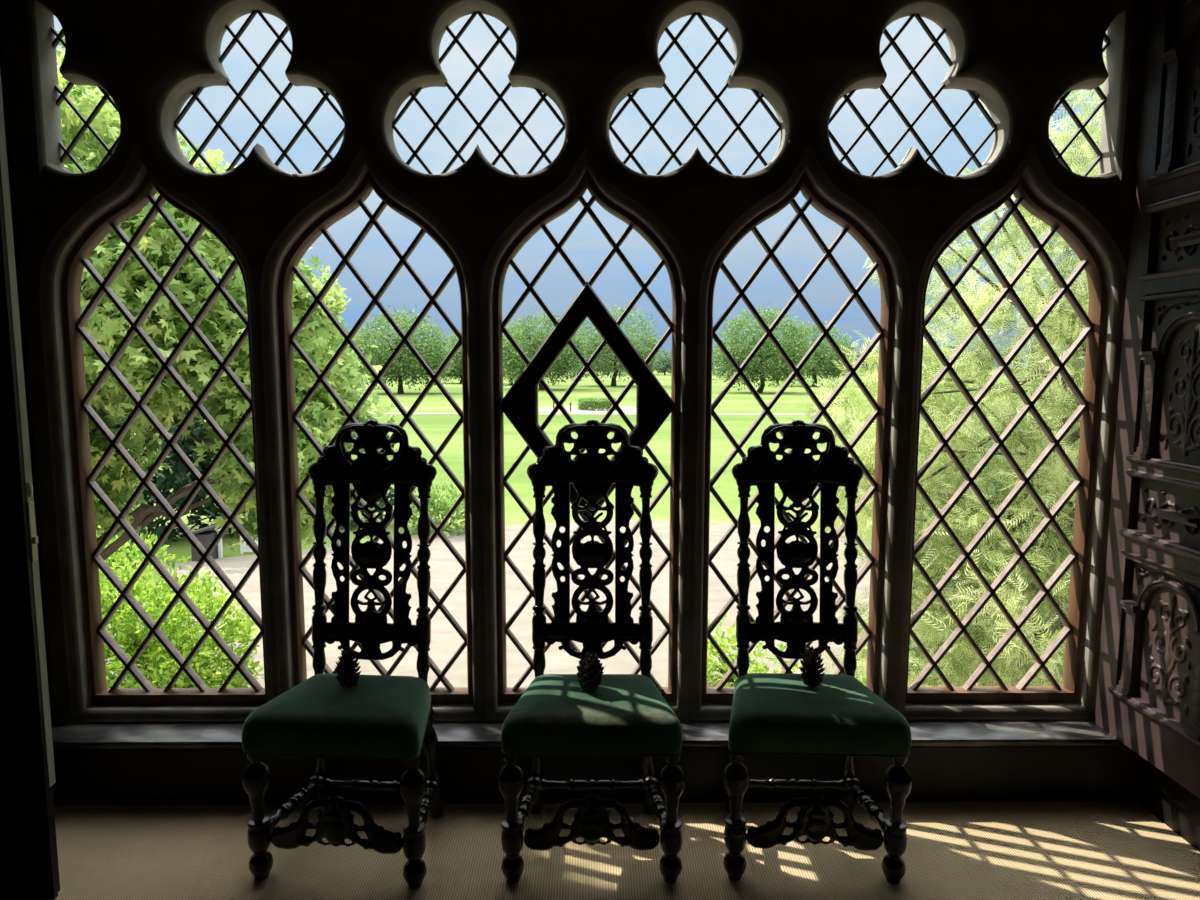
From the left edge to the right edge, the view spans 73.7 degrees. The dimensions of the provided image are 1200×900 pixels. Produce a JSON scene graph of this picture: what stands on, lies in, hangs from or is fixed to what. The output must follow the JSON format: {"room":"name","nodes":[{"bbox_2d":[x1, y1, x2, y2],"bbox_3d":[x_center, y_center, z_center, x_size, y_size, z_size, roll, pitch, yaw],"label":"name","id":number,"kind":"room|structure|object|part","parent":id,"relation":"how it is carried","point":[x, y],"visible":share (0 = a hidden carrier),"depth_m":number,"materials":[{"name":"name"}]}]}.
{"room":"historic interior","nodes":[
{"label":"historic interior","id":0,"kind":"room"},
{"bbox_2d":[0,15,54,725],"bbox_3d":[-2.120,-0.179,2.720,0.150,3.150,0.805,0,6,-1],"label":"wall","id":1,"kind":"structure","parent":0,"point":[2,68],"depth_m":2.85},
{"bbox_2d":[0,0,1146,723],"bbox_3d":[-0.027,-0.344,2.961,4.040,2.870,0.175,0,6,-1],"label":"wall","id":2,"kind":"structure","parent":0,"point":[1021,57],"depth_m":2.82,"materials":[{"name":"wood"}]},
{"bbox_2d":[51,26,119,172],"bbox_3d":[-1.812,-1.260,2.862,0.284,0.576,0.016,0,6,-1],"label":"window","id":3,"kind":"structure","parent":2,"relation":"in","point":[59,36],"depth_m":2.87,"materials":[{"name":"black metal"}]},
{"bbox_2d":[63,172,266,703],"bbox_3d":[-1.608,-0.016,2.992,0.682,1.986,0.068,0,6,-1],"label":"window","id":4,"kind":"structure","parent":2,"relation":"in","point":[75,331],"depth_m":3.00,"materials":[{"name":"brown wood"}]},
{"bbox_2d":[174,10,343,173],"bbox_3d":[-1.216,-1.273,2.866,0.648,0.601,0.016,0,6,-1],"label":"window","id":5,"kind":"structure","parent":2,"relation":"in","point":[252,15],"depth_m":2.87,"materials":[{"name":"black metal"}]},
{"bbox_2d":[279,171,472,702],"bbox_3d":[-0.828,-0.016,2.999,0.682,1.986,0.068,0,6,-1],"label":"window","id":6,"kind":"structure","parent":2,"relation":"in","point":[447,694],"depth_m":2.97,"materials":[{"name":"brown wood"}]},
{"bbox_2d":[392,11,564,174],"bbox_3d":[-0.436,-1.272,2.873,0.648,0.601,0.016,0,6,-1],"label":"window","id":7,"kind":"structure","parent":2,"relation":"in","point":[455,38],"depth_m":2.87,"materials":[{"name":"black metal"}]},
{"bbox_2d":[494,172,679,702],"bbox_3d":[-0.048,-0.015,2.999,0.682,1.986,0.082,0,6,-1],"label":"window","id":8,"kind":"structure","parent":2,"relation":"in","point":[654,404],"depth_m":2.96,"materials":[{"name":"brown wood"}]},
{"bbox_2d":[51,721,1125,749],"bbox_3d":[-0.028,1.057,2.956,4.040,0.036,0.145,0,6,-1],"label":"window ledge","id":9,"kind":"object","parent":2,"relation":"attached to","point":[945,733],"visible":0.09,"depth_m":2.92,"materials":[{"name":"brown wood"}]},
{"bbox_2d":[52,746,1138,804],"bbox_3d":[-0.028,1.171,3.021,4.040,0.204,0.242,0,6,-1],"label":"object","id":10,"kind":"structure","parent":2,"relation":"attached to","point":[1063,773],"depth_m":2.91,"materials":[{"name":"brown wood"}]},
{"bbox_2d":[609,12,781,174],"bbox_3d":[0.344,-1.272,2.880,0.648,0.601,0.016,0,6,-1],"label":"window","id":11,"kind":"structure","parent":2,"relation":"in","point":[674,39],"depth_m":2.88,"materials":[{"name":"black metal"}]},
{"bbox_2d":[701,172,892,702],"bbox_3d":[0.732,-0.016,3.013,0.682,1.986,0.068,0,6,-1],"label":"window","id":12,"kind":"structure","parent":2,"relation":"in","point":[718,694],"depth_m":2.98,"materials":[{"name":"brown wood"}]},
{"bbox_2d":[828,14,996,175],"bbox_3d":[1.124,-1.272,2.887,0.648,0.601,0.016,0,6,-1],"label":"window","id":13,"kind":"structure","parent":2,"relation":"in","point":[920,20],"depth_m":2.89,"materials":[{"name":"black metal"}]},
{"bbox_2d":[905,175,1104,701],"bbox_3d":[1.512,-0.015,3.020,0.682,1.986,0.068,0,6,-1],"label":"window","id":14,"kind":"structure","parent":2,"relation":"in","point":[1093,322],"depth_m":3.02,"materials":[{"name":"brown wood"}]},
{"bbox_2d":[1049,34,1109,175],"bbox_3d":[1.707,-1.253,2.894,0.260,0.564,0.016,0,6,-1],"label":"window","id":15,"kind":"structure","parent":2,"relation":"in","point":[1098,90],"depth_m":2.90,"materials":[{"name":"black metal"}]},
{"bbox_2d":[54,801,1199,899],"bbox_3d":[-0.278,1.590,0.721,4.900,0.120,4.700,0,6,-1],"label":"floor","id":16,"kind":"structure","parent":0,"point":[954,850],"depth_m":2.58,"materials":[{"name":"carpet"}]},
{"bbox_2d":[242,420,443,888],"bbox_3d":[-0.796,0.618,2.588,0.572,1.401,0.480,1,6,4],"label":"chair","id":17,"kind":"object","parent":16,"relation":"on","point":[381,717],"visible":1,"depth_m":2.70,"materials":[{"name":"black wood"}]},
{"bbox_3d":[-1.057,1.117,2.471,0.080,0.429,0.080,1,6,4],"label":"leg","id":18,"kind":"part","parent":17,"relation":"part of","materials":[{"name":"black wood"}]},
{"bbox_3d":[-0.964,0.480,2.755,0.048,0.718,0.108,1,6,4],"label":"post","id":19,"kind":"part","parent":17,"relation":"part of","materials":[{"name":"black wood"}]},
{"bbox_3d":[-0.978,1.059,2.810,0.069,0.475,0.106,1,6,4],"label":"leg","id":20,"kind":"part","parent":17,"relation":"part of","materials":[{"name":"black wood"}]},
{"bbox_3d":[-0.800,0.829,2.562,0.549,0.136,0.382,1,6,4],"label":"seat","id":21,"kind":"part","parent":17,"relation":"part of","materials":[{"name":"fabric"}]},
{"bbox_2d":[335,647,360,687],"bbox_3d":[-0.805,0.694,2.553,0.080,0.130,0.082,0,6,0],"label":"pine cone","id":22,"kind":"object","parent":17,"relation":"on","point":[346,672],"visible":1,"depth_m":2.54,"materials":[{"name":"brown plant"}]},
{"bbox_3d":[-0.784,0.655,2.739,0.339,0.130,0.042,1,6,4],"label":"rail","id":23,"kind":"part","parent":17,"relation":"part of","materials":[{"name":"black wood"}]},
{"bbox_3d":[-0.779,0.019,2.731,0.450,0.243,0.062,1,6,4],"label":"crest rail","id":24,"kind":"part","parent":17,"relation":"part of","materials":[{"name":"black wood"}]},
{"bbox_3d":[-0.566,1.122,2.433,0.080,0.429,0.080,1,6,4],"label":"leg","id":25,"kind":"part","parent":17,"relation":"part of","materials":[{"name":"black wood"}]},
{"bbox_3d":[-0.600,0.483,2.726,0.048,0.718,0.107,1,6,4],"label":"post","id":26,"kind":"part","parent":17,"relation":"part of","materials":[{"name":"black wood"}]},
{"bbox_3d":[-0.590,1.063,2.780,0.069,0.475,0.106,1,6,4],"label":"leg","id":27,"kind":"part","parent":17,"relation":"part of","materials":[{"name":"black wood"}]},
{"bbox_2d":[498,420,685,883],"bbox_3d":[-0.025,0.618,2.595,0.572,1.401,0.480,0,6,0],"label":"chair","id":28,"kind":"object","parent":16,"relation":"on","point":[627,715],"visible":0.99,"depth_m":2.71,"materials":[{"name":"black wood"}]},
{"bbox_3d":[-0.271,1.119,2.458,0.080,0.429,0.080,0,6,0],"label":"leg","id":29,"kind":"part","parent":28,"relation":"part of","materials":[{"name":"black wood"}]},
{"bbox_3d":[-0.221,1.061,2.802,0.069,0.475,0.106,0,6,0],"label":"leg","id":30,"kind":"part","parent":28,"relation":"part of","materials":[{"name":"black wood"}]},
{"bbox_3d":[-0.208,0.482,2.748,0.048,0.718,0.108,0,6,0],"label":"post","id":31,"kind":"part","parent":28,"relation":"part of","materials":[{"name":"black wood"}]},
{"bbox_2d":[577,651,603,689],"bbox_3d":[-0.030,0.702,2.544,0.089,0.120,0.087,0,6,0],"label":"pine cone","id":32,"kind":"object","parent":28,"relation":"on","point":[590,669],"visible":1,"depth_m":2.52,"materials":[{"name":"brown plant"}]},
{"bbox_3d":[-0.025,0.829,2.570,0.549,0.136,0.382,0,6,0],"label":"seat","id":33,"kind":"part","parent":28,"relation":"part of","materials":[{"name":"fabric"}]},
{"bbox_3d":[-0.026,0.655,2.747,0.339,0.130,0.042,0,6,0],"label":"rail","id":34,"kind":"part","parent":28,"relation":"part of","materials":[{"name":"black wood"}]},
{"bbox_3d":[-0.025,0.019,2.739,0.450,0.243,0.062,0,6,0],"label":"crest rail","id":35,"kind":"part","parent":28,"relation":"part of","materials":[{"name":"black wood"}]},
{"bbox_3d":[0.157,0.482,2.749,0.048,0.718,0.108,0,6,0],"label":"post","id":36,"kind":"part","parent":28,"relation":"part of","materials":[{"name":"black wood"}]},
{"bbox_3d":[0.169,1.061,2.803,0.069,0.475,0.106,0,6,0],"label":"leg","id":37,"kind":"part","parent":28,"relation":"part of","materials":[{"name":"black wood"}]},
{"bbox_3d":[0.221,1.120,2.460,0.080,0.429,0.080,0,6,0],"label":"leg","id":38,"kind":"part","parent":28,"relation":"part of","materials":[{"name":"black wood"}]},
{"bbox_2d":[723,420,911,883],"bbox_3d":[0.672,0.618,2.602,0.572,1.401,0.480,0,6,2],"label":"chair","id":39,"kind":"object","parent":16,"relation":"on","point":[777,714],"visible":1,"depth_m":2.72,"materials":[{"name":"black wood"}]},
{"bbox_3d":[0.481,1.060,2.815,0.069,0.475,0.106,0,6,2],"label":"leg","id":40,"kind":"part","parent":39,"relation":"part of","materials":[{"name":"black wood"}]},
{"bbox_3d":[0.419,1.119,2.474,0.080,0.429,0.080,0,6,2],"label":"leg","id":41,"kind":"part","parent":39,"relation":"part of","materials":[{"name":"black wood"}]},
{"bbox_3d":[0.495,0.481,2.761,0.048,0.718,0.108,0,6,2],"label":"post","id":42,"kind":"part","parent":39,"relation":"part of","materials":[{"name":"black wood"}]},
{"bbox_3d":[0.676,0.655,2.753,0.339,0.130,0.042,0,6,2],"label":"rail","id":43,"kind":"part","parent":39,"relation":"part of","materials":[{"name":"black wood"}]},
{"bbox_3d":[0.679,0.020,2.745,0.450,0.243,0.062,0,6,2],"label":"crest rail","id":44,"kind":"part","parent":39,"relation":"part of","materials":[{"name":"black wood"}]},
{"bbox_2d":[799,646,824,687],"bbox_3d":[0.682,0.695,2.566,0.080,0.130,0.083,-1,6,-9],"label":"pine cone","id":45,"kind":"object","parent":39,"relation":"on","point":[811,676],"visible":1,"depth_m":2.55,"materials":[{"name":"brown plant"}]},
{"bbox_3d":[0.670,0.829,2.576,0.549,0.136,0.382,0,6,2],"label":"seat","id":46,"kind":"part","parent":39,"relation":"part of","materials":[{"name":"fabric"}]},
{"bbox_3d":[0.871,1.062,2.802,0.069,0.475,0.106,0,6,2],"label":"leg","id":47,"kind":"part","parent":39,"relation":"part of","materials":[{"name":"black wood"}]},
{"bbox_3d":[0.860,0.483,2.749,0.048,0.718,0.108,0,6,2],"label":"post","id":48,"kind":"part","parent":39,"relation":"part of","materials":[{"name":"black wood"}]},
{"bbox_3d":[0.911,1.121,2.458,0.080,0.429,0.080,0,6,2],"label":"leg","id":49,"kind":"part","parent":39,"relation":"part of","materials":[{"name":"black wood"}]},
{"bbox_3d":[2.093,0.051,0.697,0.160,3.150,4.950,0,6,-1],"label":"wall","id":50,"kind":"structure","parent":0,"visible":0},
{"bbox_2d":[1095,0,1199,798],"bbox_3d":[1.928,-0.285,2.228,0.133,2.800,1.310,0,6,-1],"label":"panelling","id":51,"kind":"object","parent":50,"relation":"attached to","point":[1148,696],"visible":1,"depth_m":2.69,"materials":[{"name":"brown wood"}]},
{"bbox_3d":[1.885,0.929,2.433,0.045,0.032,0.990,0,6,-1],"label":"moulding","id":52,"kind":"part","parent":51,"relation":"part of","materials":[{"name":"brown wood"}]},
{"bbox_3d":[1.913,1.019,2.441,0.068,0.160,0.965,0,6,-1],"label":"rail","id":53,"kind":"part","parent":51,"relation":"part of","materials":[{"name":"brown wood"}]},
{"bbox_3d":[1.884,0.348,2.368,0.048,0.032,0.990,0,6,-1],"label":"moulding","id":54,"kind":"part","parent":51,"relation":"part of","materials":[{"name":"brown wood"}]},
{"bbox_3d":[1.889,0.418,2.376,0.038,0.020,0.990,0,6,-1],"label":"moulding","id":55,"kind":"part","parent":51,"relation":"part of","materials":[{"name":"brown wood"}]},
{"bbox_3d":[1.887,0.132,2.345,0.042,0.024,0.990,0,6,-1],"label":"moulding","id":56,"kind":"part","parent":51,"relation":"part of","materials":[{"name":"brown wood"}]},
{"bbox_3d":[1.914,0.398,2.372,0.068,0.080,0.965,0,6,-1],"label":"rail","id":57,"kind":"part","parent":51,"relation":"part of","materials":[{"name":"brown wood"}]},
{"bbox_3d":[1.886,0.083,2.339,0.044,0.024,0.990,0,6,-1],"label":"moulding","id":58,"kind":"part","parent":51,"relation":"part of","materials":[{"name":"brown wood"}]},
{"bbox_3d":[1.914,0.115,2.340,0.068,0.050,0.965,0,6,-1],"label":"rail","id":59,"kind":"part","parent":51,"relation":"part of","materials":[{"name":"brown wood"}]},
{"bbox_3d":[1.887,-0.540,2.270,0.044,0.024,0.990,0,6,-1],"label":"moulding","id":60,"kind":"part","parent":51,"relation":"part of","materials":[{"name":"brown wood"}]},
{"bbox_3d":[1.889,-0.470,2.278,0.040,0.020,0.990,0,6,-1],"label":"moulding","id":61,"kind":"part","parent":51,"relation":"part of","materials":[{"name":"brown wood"}]},
{"bbox_3d":[1.886,-0.768,2.244,0.046,0.028,0.990,0,6,-1],"label":"moulding","id":62,"kind":"part","parent":51,"relation":"part of","materials":[{"name":"brown wood"}]},
{"bbox_3d":[1.915,-0.509,2.271,0.068,0.055,0.965,0,6,-1],"label":"rail","id":63,"kind":"part","parent":51,"relation":"part of","materials":[{"name":"brown wood"}]},
{"bbox_3d":[1.887,-0.860,2.234,0.044,0.028,0.990,0,6,-1],"label":"moulding","id":64,"kind":"part","parent":51,"relation":"part of","materials":[{"name":"brown wood"}]},
{"bbox_3d":[1.915,-0.807,2.238,0.068,0.085,0.965,0,6,-1],"label":"rail","id":65,"kind":"part","parent":51,"relation":"part of","materials":[{"name":"brown wood"}]},
{"bbox_2d":[1136,755,1199,851],"bbox_3d":[2.000,1.439,0.657,0.025,0.200,4.566,0,6,-1],"label":"baseboard","id":66,"kind":"structure","parent":50,"relation":"attached to","point":[1165,798],"depth_m":2.77,"materials":[{"name":"brown wood"}]},
{"bbox_3d":[-2.709,0.091,0.282,0.130,3.150,4.200,0,6,-1],"label":"wall","id":67,"kind":"structure","parent":0,"visible":0},
{"bbox_2d":[0,73,59,899],"bbox_3d":[-2.115,-0.100,2.206,1.012,2.894,0.107,0,6,-1],"label":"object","id":68,"kind":"structure","parent":67,"relation":"in","point":[29,869],"depth_m":2.30,"materials":[{"name":"brown wood"}]},
{"bbox_3d":[-1.617,0.204,2.281,0.015,0.227,0.022,0,6,-1],"label":"lock plate","id":69,"kind":"part","parent":68,"relation":"part of","materials":[{"name":"metal"}]},
{"label":"outside","id":70,"kind":"structure","parent":0,"visible":0},
{"bbox_2d":[107,367,1082,567],"bbox_3d":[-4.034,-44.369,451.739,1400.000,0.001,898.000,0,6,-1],"label":"lawn","id":71,"kind":"structure","parent":70,"point":[436,427],"depth_m":64.64,"materials":[{"name":"green plant"}]},
{"bbox_2d":[95,498,152,567],"bbox_3d":[-13.912,2.087,22.160,3.052,2.900,2.631,0,6,-1],"label":"shrub","id":72,"kind":"object","parent":71,"relation":"on","point":[97,499],"visible":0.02,"depth_m":22.21,"materials":[{"name":"green plant"}]},
{"bbox_2d":[96,525,263,687],"bbox_3d":[-7.683,2.862,13.001,4.675,3.227,3.300,1,6,5],"label":"shrub","id":73,"kind":"object","parent":71,"relation":"on","point":[129,636],"visible":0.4,"depth_m":12.79,"materials":[{"name":"green plant"}]},
{"bbox_3d":[-7.581,3.253,12.773,2.646,2.348,1.938,2,7,14],"label":"stem","id":74,"kind":"part","parent":73,"relation":"part of","materials":[{"name":"green plant"}]},
{"bbox_2d":[120,404,247,546],"bbox_3d":[-14.370,-0.137,26.131,9.972,6.720,5.227,-2,7,-15],"label":"shrub","id":75,"kind":"object","parent":71,"relation":"on","point":[181,476],"visible":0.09,"depth_m":25.33,"materials":[{"name":"green plant"}]},
{"bbox_3d":[-13.329,1.397,26.899,3.815,2.906,0.987,-5,8,-39],"label":"stem","id":76,"kind":"part","parent":75,"relation":"part of","materials":[{"name":"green plant"}]},
{"bbox_2d":[191,524,221,560],"bbox_3d":[-11.551,2.693,23.434,0.760,1.040,0.760,0,6,-1],"label":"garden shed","id":77,"kind":"object","parent":71,"relation":"on","point":[205,535],"visible":0.5,"depth_m":23.17,"materials":[{"name":"grey wood"}]},
{"bbox_2d":[216,529,222,557],"bbox_3d":[-11.182,2.772,23.546,0.120,0.860,0.120,0,6,-1],"label":"gate post","id":78,"kind":"object","parent":71,"relation":"on","point":[220,548],"visible":0.64,"depth_m":23.53,"materials":[{"name":"white paint"}]},
{"bbox_2d":[240,536,257,553],"bbox_3d":[-10.437,2.512,24.128,0.800,1.250,0.080,-1,6,-6],"label":"gate","id":79,"kind":"object","parent":71,"relation":"on","point":[243,548],"visible":0.18,"depth_m":24.12,"materials":[{"name":"white paint"}]},
{"bbox_2d":[330,325,368,382],"bbox_3d":[-57.249,-20.384,169.127,20.304,14.849,16.500,0,6,-1],"label":"tree","id":80,"kind":"object","parent":71,"relation":"on","point":[347,331],"visible":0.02,"depth_m":168.62,"materials":[{"name":"green plant"}]},
{"bbox_2d":[324,419,396,531],"bbox_3d":[-8.640,0.845,28.255,3.486,4.220,3.100,3,7,27],"label":"shrub","id":81,"kind":"object","parent":71,"relation":"on","point":[381,503],"visible":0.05,"depth_m":28.13,"materials":[{"name":"green plant"}]},
{"bbox_2d":[347,304,455,393],"bbox_3d":[-35.319,-18.321,141.684,20.479,16.810,17.941,0,6,-1],"label":"tree","id":82,"kind":"object","parent":71,"relation":"on","point":[406,365],"visible":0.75,"depth_m":138.74,"materials":[{"name":"green plant"}]},
{"bbox_2d":[408,479,464,536],"bbox_3d":[-5.363,1.870,27.286,2.839,2.085,2.818,-4,8,-33],"label":"shrub","id":83,"kind":"object","parent":71,"relation":"on","point":[442,506],"visible":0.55,"depth_m":26.82,"materials":[{"name":"green plant"}]},
{"bbox_3d":[-5.285,2.349,27.438,1.730,0.918,1.052,-2,7,-16],"label":"stem","id":84,"kind":"part","parent":83,"relation":"part of","materials":[{"name":"green plant"}]},
{"bbox_2d":[433,332,461,383],"bbox_3d":[-35.604,-24.007,206.159,20.237,14.581,15.882,0,6,-1],"label":"tree","id":85,"kind":"object","parent":71,"relation":"on","point":[457,372],"visible":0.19,"depth_m":204.29,"materials":[{"name":"green plant"}]},
{"bbox_2d":[503,329,533,384],"bbox_3d":[-21.124,-22.814,193.345,14.414,14.226,12.139,0,6,-1],"label":"tree","id":86,"kind":"object","parent":71,"relation":"on","point":[508,329],"visible":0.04,"depth_m":191.96,"materials":[{"name":"green plant"}]},
{"bbox_2d":[503,309,591,389],"bbox_3d":[-12.186,-20.318,161.088,21.605,16.515,18.754,0,6,-1],"label":"tree","id":87,"kind":"object","parent":71,"relation":"on","point":[564,361],"visible":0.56,"depth_m":158.79,"materials":[{"name":"green plant"}]},
{"bbox_2d":[105,520,1065,687],"bbox_3d":[-5.169,3.977,16.487,50.000,0.001,25.696,0,6,-1],"label":"gravel path","id":88,"kind":"structure","parent":71,"relation":"on","point":[444,567],"depth_m":19.61,"materials":[{"name":"beige gravel"}]},
{"bbox_2d":[56,30,403,567],"bbox_3d":[-5.732,-1.140,8.058,5.240,12.241,6.548,5,8,35],"label":"broadleaf tree","id":89,"kind":"object","parent":88,"relation":"on","point":[160,246],"visible":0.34,"depth_m":8.23,"materials":[{"name":"green plant"}]},
{"bbox_2d":[538,406,635,413],"bbox_3d":[-0.275,-4.857,95.946,16.000,0.001,17.000,0,6,-1],"label":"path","id":90,"kind":"structure","parent":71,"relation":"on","point":[574,409],"depth_m":93.94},
{"bbox_2d":[577,397,615,410],"bbox_3d":[-0.287,-5.430,95.883,5.024,1.754,4.913,0,6,-1],"label":"hedge","id":91,"kind":"object","parent":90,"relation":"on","point":[586,403],"visible":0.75,"depth_m":94.13,"materials":[{"name":"green plant"}]},
{"bbox_2d":[600,353,618,374],"bbox_3d":[3.297,-36.988,330.967,9.459,12.149,10.610,1,6,8],"label":"tree","id":92,"kind":"object","parent":71,"relation":"on","point":[600,353],"visible":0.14,"depth_m":329.34,"materials":[{"name":"green plant"}]},
{"bbox_2d":[571,299,669,385],"bbox_3d":[3.338,-24.762,185.741,26.455,19.952,23.719,0,6,-1],"label":"tree","id":93,"kind":"object","parent":71,"relation":"on","point":[596,338],"visible":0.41,"depth_m":182.72,"materials":[{"name":"green plant"}]},
{"bbox_2d":[653,352,671,374],"bbox_3d":[26.583,-35.853,331.606,10.981,9.861,9.469,3,7,28],"label":"tree","id":94,"kind":"object","parent":71,"relation":"on","point":[663,368],"visible":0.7,"depth_m":330.06,"materials":[{"name":"green plant"}]},
{"bbox_2d":[368,412,1006,414],"bbox_3d":[-0.809,-4.019,88.488,240.000,0.001,6.000,0,6,-1],"label":"path","id":95,"kind":"structure","parent":71,"relation":"on","point":[368,412],"depth_m":88.36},
{"bbox_2d":[712,350,727,373],"bbox_3d":[50.852,-37.400,330.747,9.761,13.439,10.610,-2,7,-22],"label":"tree","id":96,"kind":"object","parent":71,"relation":"on","point":[717,350],"visible":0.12,"depth_m":329.74,"materials":[{"name":"green plant"}]},
{"bbox_2d":[707,614,800,686],"bbox_3d":[2.446,3.608,14.047,2.293,1.513,1.778,0,6,-1],"label":"shrub","id":97,"kind":"object","parent":71,"relation":"on","point":[724,667],"visible":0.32,"depth_m":13.91,"materials":[{"name":"green plant"}]},
{"bbox_3d":[2.526,3.868,14.142,1.381,0.905,0.875,-1,6,-12],"label":"stem","id":98,"kind":"part","parent":97,"relation":"part of","materials":[{"name":"green plant"}]},
{"bbox_2d":[712,303,817,392],"bbox_3d":[29.768,-18.557,146.914,21.216,16.687,18.003,0,6,-1],"label":"tree","id":99,"kind":"object","parent":71,"relation":"on","point":[768,351],"visible":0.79,"depth_m":144.40,"materials":[{"name":"green plant"}]},
{"bbox_2d":[772,319,857,385],"bbox_3d":[50.508,-22.706,187.112,21.820,15.746,18.397,0,6,-1],"label":"tree","id":100,"kind":"object","parent":71,"relation":"on","point":[821,357],"visible":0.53,"depth_m":184.38,"materials":[{"name":"green plant"}]},
{"bbox_2d":[839,340,854,374],"bbox_3d":[104.665,-39.703,343.475,12.337,15.405,11.350,-3,7,-25],"label":"tree","id":101,"kind":"object","parent":71,"relation":"on","point":[839,340],"visible":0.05,"depth_m":342.66,"materials":[{"name":"green plant"}]},
{"bbox_2d":[854,349,878,371],"bbox_3d":[110.404,-36.800,331.945,9.776,11.834,10.965,-3,7,-24],"label":"tree","id":102,"kind":"object","parent":71,"relation":"on","point":[859,355],"visible":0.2,"depth_m":331.35,"materials":[{"name":"green plant"}]},
{"bbox_2d":[841,613,1006,685],"bbox_3d":[5.141,3.478,12.838,2.658,2.157,2.378,0,6,-1],"label":"shrub","id":103,"kind":"object","parent":71,"relation":"on","point":[863,674],"visible":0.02,"depth_m":12.79,"materials":[{"name":"green plant"}]},
{"bbox_2d":[775,31,1106,685],"bbox_3d":[5.170,-0.249,9.562,6.109,10.096,3.936,1,6,10],"label":"feathery tree","id":104,"kind":"object","parent":71,"relation":"on","point":[1068,323],"visible":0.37,"depth_m":9.30,"materials":[{"name":"green plant"}]},
{"bbox_2d":[946,342,968,372],"bbox_3d":[153.516,-39.491,345.142,12.380,14.511,10.675,6,9,44],"label":"tree","id":105,"kind":"object","parent":71,"relation":"on","point":[953,343],"visible":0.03,"depth_m":344.55,"materials":[{"name":"green plant"}]},
{"bbox_2d":[858,360,1082,637],"bbox_3d":[10.373,1.412,17.249,9.450,7.372,5.258,-1,6,-10],"label":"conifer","id":106,"kind":"object","parent":71,"relation":"on","point":[1001,456],"visible":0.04,"depth_m":16.88,"materials":[{"name":"green plant"}]},
{"bbox_2d":[970,342,994,375],"bbox_3d":[159.003,-37.746,331.839,12.037,14.188,11.074,-6,9,-44],"label":"tree","id":107,"kind":"object","parent":71,"relation":"on","point":[981,352],"visible":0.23,"depth_m":331.15,"materials":[{"name":"green plant"}]},
{"bbox_2d":[996,347,1023,374],"bbox_3d":[170.022,-37.244,332.813,10.958,12.780,9.448,0,6,-2],"label":"tree","id":108,"kind":"object","parent":71,"relation":"on","point":[1016,360],"visible":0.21,"depth_m":331.35,"materials":[{"name":"green plant"}]},
{"bbox_2d":[1023,344,1045,369],"bbox_3d":[182.565,-38.085,333.291,11.936,14.301,10.641,-6,9,-44],"label":"tree","id":109,"kind":"object","parent":71,"relation":"on","point":[1033,349],"visible":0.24,"depth_m":331.43,"materials":[{"name":"green plant"}]},
{"bbox_2d":[1017,616,1065,685],"bbox_3d":[8.267,3.432,12.568,3.184,2.208,2.705,0,6,-1],"label":"shrub","id":110,"kind":"object","parent":71,"relation":"on","point":[1056,631],"visible":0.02,"depth_m":13.04,"materials":[{"name":"green plant"}]}
]}

